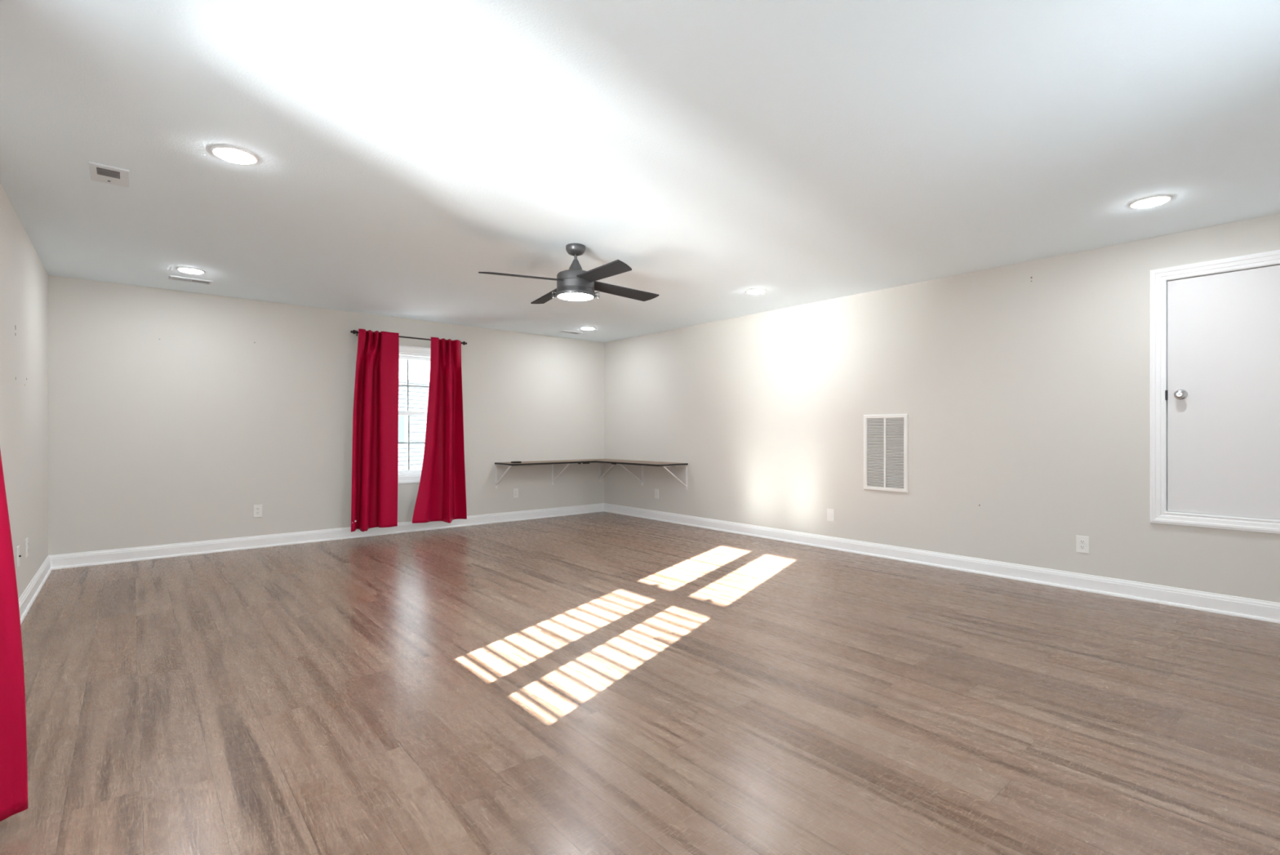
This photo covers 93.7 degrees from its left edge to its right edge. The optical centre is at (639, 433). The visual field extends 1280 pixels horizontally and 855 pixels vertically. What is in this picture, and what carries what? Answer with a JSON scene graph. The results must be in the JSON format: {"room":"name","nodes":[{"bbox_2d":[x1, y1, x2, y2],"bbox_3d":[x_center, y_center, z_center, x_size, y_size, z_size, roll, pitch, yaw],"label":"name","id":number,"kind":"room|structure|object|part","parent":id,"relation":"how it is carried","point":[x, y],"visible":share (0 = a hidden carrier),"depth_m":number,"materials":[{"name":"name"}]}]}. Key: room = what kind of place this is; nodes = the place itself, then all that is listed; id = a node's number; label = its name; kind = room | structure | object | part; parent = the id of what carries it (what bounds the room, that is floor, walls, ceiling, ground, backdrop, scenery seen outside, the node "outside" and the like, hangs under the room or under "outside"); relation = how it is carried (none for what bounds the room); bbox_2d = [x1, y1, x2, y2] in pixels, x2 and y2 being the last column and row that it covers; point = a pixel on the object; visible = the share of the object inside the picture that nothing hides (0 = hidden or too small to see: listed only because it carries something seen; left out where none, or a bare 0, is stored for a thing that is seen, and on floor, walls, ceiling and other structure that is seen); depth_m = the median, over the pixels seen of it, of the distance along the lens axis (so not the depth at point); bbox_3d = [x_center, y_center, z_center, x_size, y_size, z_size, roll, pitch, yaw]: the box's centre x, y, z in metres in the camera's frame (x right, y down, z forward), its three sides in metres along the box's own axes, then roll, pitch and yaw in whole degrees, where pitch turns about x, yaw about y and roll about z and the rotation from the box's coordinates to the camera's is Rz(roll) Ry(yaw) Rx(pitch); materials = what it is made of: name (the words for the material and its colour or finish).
{"room":"empty bonus room","nodes":[
{"label":"empty bonus room","id":0,"kind":"room"},
{"bbox_2d":[0,182,48,599],"bbox_3d":[-2.617,-0.090,2.172,0.141,2.440,7.200,0,0,-40],"label":"wall","id":1,"kind":"structure","parent":0,"point":[24,277],"depth_m":3.78,"materials":[{"name":"white paint"}]},
{"bbox_2d":[16,545,21,567],"bbox_3d":[-3.743,0.742,3.618,0.016,0.122,0.076,0,0,-40],"label":"cable plate","id":2,"kind":"object","parent":1,"relation":"attached to","point":[18,555],"visible":1,"depth_m":3.60,"materials":[{"name":"white plastic"}]},
{"bbox_3d":[-3.746,0.742,3.614,0.006,0.122,0.076,0,0,-40],"label":"plate","id":3,"kind":"part","parent":2,"relation":"part of","materials":[{"name":"white plastic"}]},
{"bbox_2d":[25,537,28,557],"bbox_3d":[-4.002,0.747,3.918,0.010,0.122,0.076,0,0,-40],"label":"electrical outlet","id":4,"kind":"object","parent":1,"relation":"attached to","point":[27,538],"visible":1,"depth_m":3.90,"materials":[{"name":"white plastic"}]},
{"bbox_2d":[18,555,52,624],"bbox_3d":[-2.555,1.071,2.226,0.026,0.119,7.200,0,0,-40],"label":"baseboard","id":5,"kind":"structure","parent":1,"relation":"attached to","point":[27,598],"depth_m":4.11,"materials":[{"name":"white paint"}]},
{"bbox_3d":[-1.509,-1.083,1.041,0.089,0.060,1.644,0,0,-40],"label":"curtain rod","id":6,"kind":"object","parent":1,"relation":"attached to","visible":0},
{"bbox_2d":[0,449,27,821],"bbox_3d":[-1.872,-0.013,1.617,0.156,2.185,0.277,0,0,16],"label":"curtain","id":7,"kind":"object","parent":6,"relation":"hanging from","point":[13,733],"visible":1,"depth_m":1.70,"materials":[{"name":"fabric"}]},
{"bbox_2d":[48,274,604,555],"bbox_3d":[-2.751,-0.090,6.872,6.020,2.440,0.141,0,0,-40],"label":"wall","id":8,"kind":"structure","parent":0,"point":[173,414],"depth_m":5.84,"materials":[{"name":"white paint"}]},
{"bbox_2d":[253,504,262,517],"bbox_3d":[-3.766,0.767,5.913,0.076,0.122,0.010,0,0,-40],"label":"electrical outlet","id":9,"kind":"object","parent":8,"relation":"attached to","point":[257,508],"visible":1,"depth_m":5.91,"materials":[{"name":"white plastic"}]},
{"bbox_2d":[48,502,604,569],"bbox_3d":[-2.698,1.071,6.809,5.740,0.119,0.026,0,0,-40],"label":"baseboard","id":10,"kind":"structure","parent":8,"relation":"attached to","point":[168,550],"depth_m":6.01,"materials":[{"name":"white paint"}]},
{"bbox_2d":[350,329,466,345],"bbox_3d":[-2.607,-1.083,6.847,1.313,0.060,0.101,0,0,-40],"label":"curtain rod","id":11,"kind":"object","parent":8,"relation":"attached to","point":[353,331],"visible":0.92,"depth_m":6.82,"materials":[{"name":"brown metal"}]},
{"bbox_2d":[351,328,399,531],"bbox_3d":[-2.858,-0.030,6.463,0.494,2.144,0.172,0,0,-40],"label":"curtain","id":12,"kind":"object","parent":11,"relation":"hanging from","point":[375,453],"visible":1,"depth_m":6.47,"materials":[{"name":"red fabric"}]},
{"bbox_3d":[-2.590,-1.083,6.826,1.169,0.017,0.017,0,0,-40],"label":"rod","id":13,"kind":"part","parent":11,"relation":"part of","materials":[{"name":"brown metal"}]},
{"bbox_2d":[412,337,466,523],"bbox_3d":[-2.318,-0.032,6.897,0.654,2.126,0.219,0,0,-40],"label":"curtain","id":14,"kind":"object","parent":11,"relation":"hanging from","point":[442,491],"visible":1,"depth_m":6.97,"materials":[{"name":"red fabric"}]},
{"bbox_2d":[397,345,431,484],"bbox_3d":[-2.661,-0.210,6.935,1.096,1.576,0.162,0,0,-40],"label":"window","id":15,"kind":"structure","parent":8,"relation":"in","point":[406,352],"depth_m":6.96,"materials":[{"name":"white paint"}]},
{"bbox_3d":[-2.680,0.115,6.958,0.892,0.719,0.028,0,0,-40],"label":"sash","id":16,"kind":"part","parent":15,"relation":"part of","materials":[{"name":"white plastic"}]},
{"bbox_3d":[-2.700,-0.549,6.981,0.892,0.689,0.028,0,0,-40],"label":"sash","id":17,"kind":"part","parent":15,"relation":"part of","materials":[{"name":"white plastic"}]},
{"bbox_2d":[512,488,518,497],"bbox_3d":[-1.605,0.776,7.748,0.076,0.122,0.010,0,0,-40],"label":"electrical outlet","id":18,"kind":"object","parent":8,"relation":"attached to","point":[515,491],"visible":1,"depth_m":7.74,"materials":[{"name":"white plastic"}]},
{"bbox_2d":[494,458,688,489],"bbox_3d":[-0.621,0.535,7.465,1.724,0.330,1.714,0,0,-40],"label":"corner shelf","id":19,"kind":"object","parent":8,"relation":"attached to","point":[613,461],"visible":1,"depth_m":7.60,"materials":[{"name":"brown wood"}]},
{"bbox_2d":[0,511,1279,854],"bbox_3d":[-0.377,1.230,4.075,6.020,0.200,7.480,0,0,-40],"label":"floor","id":20,"kind":"structure","parent":0,"point":[597,682],"depth_m":2.46,"materials":[{"name":"brown wood"}]},
{"bbox_2d":[0,0,1279,342],"bbox_3d":[-0.377,-1.410,4.075,6.020,0.200,7.480,0,0,-40],"label":"ceiling","id":21,"kind":"structure","parent":0,"point":[800,152],"depth_m":2.66,"materials":[{"name":"white paint"}]},
{"bbox_2d":[88,161,128,187],"bbox_3d":[-2.685,-1.304,3.039,0.150,0.014,0.260,0,0,-40],"label":"ceiling vent","id":22,"kind":"object","parent":21,"relation":"in","point":[99,172],"visible":1,"depth_m":3.02,"materials":[{"name":"white metal"}]},
{"bbox_2d":[96,167,119,178],"bbox_3d":[-2.660,-1.301,3.003,0.087,0.003,0.098,0,0,-40],"label":"grille","id":23,"kind":"object","parent":22,"relation":"attached to","point":[104,171],"depth_m":2.99,"materials":[{"name":"grey metal"}]},
{"bbox_2d":[168,275,213,284],"bbox_3d":[-3.832,-1.306,5.122,0.300,0.011,0.140,0,0,-40],"label":"ceiling vent","id":24,"kind":"object","parent":21,"relation":"in","point":[171,277],"visible":1,"depth_m":5.11,"materials":[{"name":"white metal"}]},
{"bbox_2d":[176,266,205,273],"bbox_3d":[-3.614,-1.302,4.829,0.190,0.016,0.190,0,0,-40],"label":"recessed light","id":25,"kind":"object","parent":21,"relation":"in","point":[186,269],"visible":1,"depth_m":4.79,"materials":[{"name":"white"}]},
{"bbox_2d":[210,145,258,164],"bbox_3d":[-1.908,-1.302,2.827,0.190,0.016,0.190,0,0,-40],"label":"recessed light","id":26,"kind":"object","parent":21,"relation":"in","point":[229,153],"visible":1,"depth_m":2.80,"materials":[{"name":"white paint"}]},
{"bbox_2d":[478,243,658,303],"bbox_3d":[-0.451,-1.125,4.204,1.006,0.370,1.006,0,0,14],"label":"ceiling fan","id":27,"kind":"object","parent":21,"relation":"hanging from","point":[574,283],"visible":1,"depth_m":4.12,"materials":[{"name":"grey metal"}]},
{"bbox_3d":[-0.769,-1.042,3.985,0.574,0.063,0.131,0,0,-33],"label":"blade","id":28,"kind":"part","parent":27,"relation":"part of","materials":[{"name":"grey wood"}]},
{"bbox_3d":[-0.670,-1.042,4.522,0.131,0.063,0.574,0,0,-33],"label":"blade","id":29,"kind":"part","parent":27,"relation":"part of","materials":[{"name":"grey wood"}]},
{"bbox_3d":[-0.232,-1.042,3.886,0.131,0.063,0.574,0,0,-33],"label":"blade","id":30,"kind":"part","parent":27,"relation":"part of","materials":[{"name":"grey wood"}]},
{"bbox_3d":[-0.133,-1.042,4.423,0.574,0.063,0.131,0,0,-33],"label":"blade","id":31,"kind":"part","parent":27,"relation":"part of","materials":[{"name":"grey wood"}]},
{"bbox_2d":[557,329,582,333],"bbox_3d":[-0.906,-1.306,7.758,0.300,0.011,0.140,0,0,-40],"label":"ceiling vent","id":32,"kind":"object","parent":21,"relation":"in","point":[561,331],"visible":1,"depth_m":7.72,"materials":[{"name":"white metal"}]},
{"bbox_2d":[580,326,595,329],"bbox_3d":[-0.651,-1.302,7.488,0.190,0.016,0.190,0,0,-40],"label":"recessed light","id":33,"kind":"object","parent":21,"relation":"in","point":[583,327],"visible":1,"depth_m":7.45,"materials":[{"name":"white"}]},
{"bbox_2d":[745,288,766,293],"bbox_3d":[1.070,-1.302,5.539,0.190,0.016,0.190,0,0,-40],"label":"recessed light","id":34,"kind":"object","parent":21,"relation":"in","point":[750,291],"visible":1,"depth_m":5.51,"materials":[{"name":"white"}]},
{"bbox_2d":[1128,195,1172,208],"bbox_3d":[2.888,-1.302,3.397,0.190,0.016,0.190,0,0,-40],"label":"recessed light","id":35,"kind":"object","parent":21,"relation":"in","point":[1153,201],"visible":1,"depth_m":3.37,"materials":[{"name":"white"}]},
{"bbox_2d":[604,213,1279,602],"bbox_3d":[1.864,-0.090,5.977,0.141,2.440,7.200,0,0,-40],"label":"wall","id":36,"kind":"structure","parent":0,"point":[1024,388],"depth_m":4.97,"materials":[{"name":"white paint"}]},
{"bbox_2d":[654,488,658,498],"bbox_3d":[0.217,0.789,7.803,0.010,0.122,0.076,0,0,-40],"label":"electrical outlet","id":37,"kind":"object","parent":36,"relation":"attached to","point":[656,491],"visible":1,"depth_m":7.80,"materials":[{"name":"white plastic"}]},
{"bbox_2d":[826,508,834,521],"bbox_3d":[1.862,0.801,5.865,0.010,0.122,0.076,0,0,-40],"label":"rocker switch plate","id":38,"kind":"object","parent":36,"relation":"attached to","point":[830,512],"visible":1,"depth_m":5.86,"materials":[{"name":"white plastic"}]},
{"bbox_2d":[863,413,908,493],"bbox_3d":[2.220,0.178,5.438,0.019,0.697,0.419,0,0,-40],"label":"air vent","id":39,"kind":"object","parent":36,"relation":"in","point":[886,436],"visible":1,"depth_m":5.43,"materials":[{"name":"white plastic"}]},
{"bbox_2d":[604,502,1279,623],"bbox_3d":[1.801,1.071,5.924,0.026,0.119,7.200,0,0,-40],"label":"baseboard","id":40,"kind":"structure","parent":36,"relation":"attached to","point":[1240,606],"depth_m":4.66,"materials":[{"name":"white paint"}]},
{"bbox_2d":[1075,535,1088,553],"bbox_3d":[3.180,0.800,4.312,0.010,0.122,0.076,0,0,-40],"label":"electrical outlet","id":41,"kind":"object","parent":36,"relation":"attached to","point":[1082,541],"visible":1,"depth_m":4.31,"materials":[{"name":"white plastic"}]},
{"bbox_2d":[1079,544,1084,549],"bbox_3d":[3.178,0.820,4.310,0.003,0.034,0.034,0,0,-40],"label":"receptacle","id":42,"kind":"object","parent":41,"relation":"attached to","point":[1081,546],"depth_m":4.31,"materials":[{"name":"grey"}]},
{"bbox_2d":[1150,249,1279,533],"bbox_3d":[3.738,-0.246,3.721,0.204,1.694,0.876,0,0,-40],"label":"door","id":43,"kind":"structure","parent":36,"relation":"in","point":[1215,325],"depth_m":3.79,"materials":[{"name":"white paint"}]},
{"bbox_3d":[3.483,-0.251,3.967,0.034,0.064,0.011,0,0,-40],"label":"latch plate","id":44,"kind":"part","parent":43,"relation":"part of","materials":[{"name":"grey metal"}]},
{"bbox_3d":[3.504,-0.251,3.893,0.067,0.068,0.068,0,0,-40],"label":"knob","id":45,"kind":"part","parent":43,"relation":"part of","materials":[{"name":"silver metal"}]},
{"label":"outside","id":46,"kind":"structure","parent":0,"visible":0},
{"bbox_3d":[-11.044,1.680,34.641,52.000,0.100,52.890,0,0,-40],"label":"ground","id":47,"kind":"structure","parent":46,"visible":0},
{"bbox_2d":[398,467,420,470],"bbox_3d":[-4.354,1.220,14.708,8.600,0.820,0.060,0,0,-40],"label":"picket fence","id":48,"kind":"object","parent":47,"relation":"on","point":[406,468],"visible":0.02,"depth_m":13.88,"materials":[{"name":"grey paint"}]}
]}

